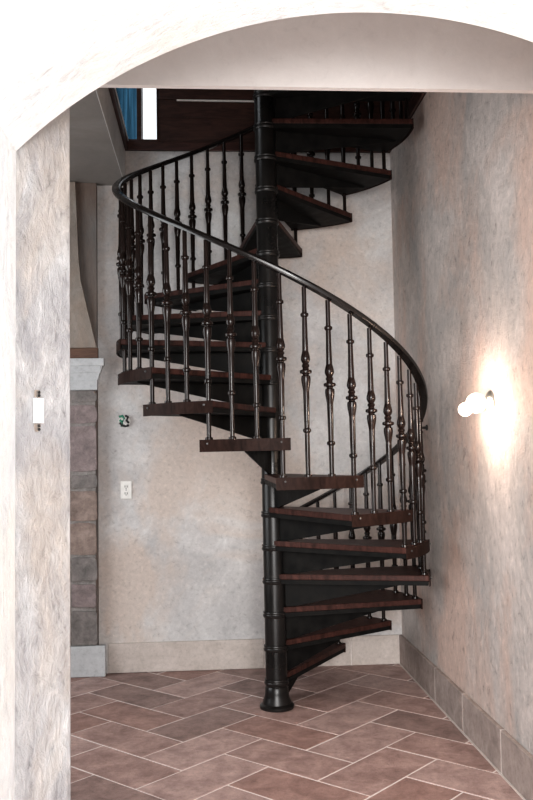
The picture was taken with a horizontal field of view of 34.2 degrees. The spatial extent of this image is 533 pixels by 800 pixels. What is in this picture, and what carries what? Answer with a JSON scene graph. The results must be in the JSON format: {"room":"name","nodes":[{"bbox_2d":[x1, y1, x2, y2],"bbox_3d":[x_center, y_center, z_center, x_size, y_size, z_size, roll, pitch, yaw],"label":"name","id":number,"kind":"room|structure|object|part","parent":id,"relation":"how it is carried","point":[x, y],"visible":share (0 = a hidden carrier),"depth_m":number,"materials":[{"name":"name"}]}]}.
{"room":"stairwell","nodes":[
{"label":"stairwell","id":0,"kind":"room"},
{"bbox_2d":[76,183,98,644],"bbox_3d":[-2.046,0.175,5.601,1.886,3.206,0.055,-1,-4,-4],"label":"wall","id":1,"kind":"structure","parent":0,"point":[86,193],"depth_m":5.71,"materials":[{"name":"paint"}]},
{"bbox_2d":[70,90,121,185],"bbox_3d":[-2.007,-1.640,4.613,2.269,0.291,2.255,-1,-4,-4],"label":"ceiling","id":2,"kind":"structure","parent":0,"point":[93,159],"depth_m":5.07,"materials":[{"name":"paint"}]},
{"bbox_2d":[97,88,401,672],"bbox_3d":[-1.077,-0.724,5.853,4.275,5.000,0.200,-1,-4,-4],"label":"wall","id":3,"kind":"structure","parent":0,"point":[181,559],"depth_m":5.76,"materials":[{"name":"paint"}]},
{"bbox_2d":[96,88,124,176],"bbox_3d":[-0.874,-1.625,4.700,0.003,0.239,2.235,-1,-4,-4],"label":"trim","id":4,"kind":"structure","parent":3,"relation":"attached to","point":[103,94],"depth_m":5.03,"materials":[{"name":"paint"}]},
{"bbox_2d":[108,88,127,149],"bbox_3d":[-0.866,-1.792,4.702,0.022,0.093,2.217,-1,-4,-4],"label":"trim","id":5,"kind":"structure","parent":3,"relation":"attached to","point":[112,92],"depth_m":5.26,"materials":[{"name":"brown wood"}]},
{"bbox_2d":[115,88,128,140],"bbox_3d":[-0.852,-1.811,4.704,0.006,0.010,2.216,-1,-4,-4],"label":"trim","id":6,"kind":"structure","parent":3,"relation":"attached to","point":[115,88],"depth_m":5.36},
{"bbox_2d":[118,415,129,426],"bbox_3d":[-0.934,0.138,5.692,0.081,0.083,0.040,-1,-4,-4],"label":"junction box","id":7,"kind":"object","parent":3,"relation":"attached to","point":[124,420],"visible":1,"depth_m":5.68,"materials":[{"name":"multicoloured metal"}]},
{"bbox_2d":[121,481,131,498],"bbox_3d":[-0.920,0.590,5.675,0.072,0.116,0.010,-1,-4,-4],"label":"wall outlet","id":8,"kind":"object","parent":3,"relation":"attached to","point":[126,486],"visible":1,"depth_m":5.67,"materials":[{"name":"white plastic"}]},
{"bbox_2d":[116,88,157,141],"bbox_3d":[-0.920,-2.235,5.883,0.356,1.005,0.052,-1,-4,-4],"label":"window","id":9,"kind":"structure","parent":3,"relation":"in","point":[130,99],"depth_m":5.86,"materials":[{"name":"brown wood"}]},
{"bbox_3d":[-0.979,-2.234,5.880,0.198,0.985,0.006,-1,-4,-4],"label":"blue pane","id":10,"kind":"part","parent":9,"relation":"part of","materials":[{"name":"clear glass"}]},
{"bbox_2d":[177,99,253,101],"bbox_3d":[-0.210,-2.037,5.903,0.800,0.011,0.012,-1,-4,-4],"label":"trim","id":11,"kind":"structure","parent":3,"relation":"attached to","point":[183,100],"depth_m":5.89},
{"bbox_2d":[108,635,399,672],"bbox_3d":[-0.074,1.658,5.660,1.909,0.189,0.022,-1,-4,-4],"label":"baseboard","id":12,"kind":"structure","parent":3,"relation":"attached to","point":[134,657],"depth_m":5.63,"materials":[{"name":"stone"}]},
{"bbox_2d":[126,142,389,152],"bbox_3d":[-0.051,-1.715,5.876,1.801,0.058,0.017,-1,-4,-4],"label":"trim","id":13,"kind":"structure","parent":3,"relation":"attached to","point":[132,146],"depth_m":5.83,"materials":[{"name":"brown wood"}]},
{"bbox_2d":[159,92,388,118],"bbox_3d":[0.057,-2.010,5.920,1.575,0.180,0.010,-1,-4,-4],"label":"trim","id":14,"kind":"structure","parent":3,"relation":"attached to","point":[162,95],"depth_m":5.89,"materials":[{"name":"brown wood"}]},
{"bbox_2d":[0,0,532,799],"bbox_3d":[-1.009,-0.157,2.062,4.274,3.400,0.375,-1,-4,-4],"label":"wall","id":15,"kind":"structure","parent":0,"point":[54,54],"depth_m":2.17,"materials":[{"name":"paint"}]},
{"bbox_2d":[33,390,43,431],"bbox_3d":[-0.613,0.029,2.335,0.018,0.112,0.033,-3,-4,25],"label":"light switch","id":16,"kind":"object","parent":15,"relation":"attached to","point":[38,403],"visible":1,"depth_m":2.33,"materials":[{"name":"white plastic"}]},
{"bbox_2d":[15,107,70,799],"bbox_3d":[-1.665,-0.030,2.399,2.210,3.209,0.400,-1,-4,-4],"label":"wall","id":17,"kind":"structure","parent":15,"relation":"attached to","point":[42,457],"depth_m":2.35,"materials":[{"name":"paint"}]},
{"bbox_2d":[71,664,522,799],"bbox_3d":[-0.784,1.577,2.145,3.895,0.061,6.976,-1,-4,-4],"label":"floor","id":18,"kind":"structure","parent":0,"point":[352,732],"depth_m":4.23,"materials":[{"name":"tile"}]},
{"bbox_2d":[70,181,105,677],"bbox_3d":[-1.367,0.164,5.594,0.640,3.204,0.051,-1,-4,-4],"label":"fireplace","id":19,"kind":"object","parent":18,"relation":"on","point":[88,659],"visible":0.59,"depth_m":5.58,"materials":[{"name":"grey stone"}]},
{"bbox_2d":[70,181,96,347],"bbox_3d":[-1.409,-0.885,5.664,0.590,1.101,0.037,-1,-4,-4],"label":"hood","id":20,"kind":"object","parent":19,"relation":"attached to","point":[81,330],"depth_m":5.64,"materials":[{"name":"paint"}]},
{"bbox_2d":[112,90,431,711],"bbox_3d":[0.013,-0.493,4.914,1.782,4.411,1.754,-1,-4,-4],"label":"spiral staircase","id":21,"kind":"structure","parent":18,"relation":"on","point":[309,608],"depth_m":4.78,"materials":[{"name":"black metal"}]},
{"bbox_3d":[0.004,-0.967,4.943,1.742,3.444,1.742,-1,-4,-4],"label":"handrail","id":22,"kind":"part","parent":21,"relation":"part of","materials":[{"name":"black metal"}]},
{"bbox_2d":[99,12,532,92],"bbox_3d":[-0.898,-1.372,3.152,3.874,0.462,0.028,-1,-4,-4],"label":"wall header","id":23,"kind":"structure","parent":0,"point":[357,51],"depth_m":3.22,"materials":[{"name":"paint"}]},
{"bbox_2d":[389,92,532,754],"bbox_3d":[1.093,-0.873,3.980,0.200,5.000,3.868,-1,-4,-4],"label":"wall","id":24,"kind":"structure","parent":0,"point":[462,180],"depth_m":4.15,"materials":[{"name":"paint"}]},
{"bbox_2d":[389,92,425,151],"bbox_3d":[0.915,-1.795,4.824,0.017,0.058,2.217,-1,-4,-4],"label":"trim","id":25,"kind":"structure","parent":24,"relation":"attached to","point":[420,95],"depth_m":5.15,"materials":[{"name":"brown wood"}]},
{"bbox_2d":[399,635,532,799],"bbox_3d":[1.002,1.540,4.021,0.030,0.189,3.445,-1,-4,-4],"label":"baseboard","id":26,"kind":"structure","parent":24,"relation":"attached to","point":[507,756],"depth_m":4.13,"materials":[{"name":"stone"}]},
{"bbox_2d":[458,391,494,415],"bbox_3d":[0.934,0.015,3.889,0.148,0.114,0.114,-1,-4,-4],"label":"wall sconce","id":27,"kind":"object","parent":24,"relation":"attached to","point":[475,403],"visible":1,"depth_m":3.86,"materials":[{"name":"white glass"}]},
{"bbox_3d":[0.891,0.043,3.885,0.060,0.060,0.060,-1,-4,-4],"label":"globe","id":28,"kind":"part","parent":27,"relation":"part of"},
{"bbox_3d":[0.941,0.014,3.890,0.088,0.088,0.088,-1,-4,-4],"label":"globe","id":29,"kind":"part","parent":27,"relation":"part of"}
]}

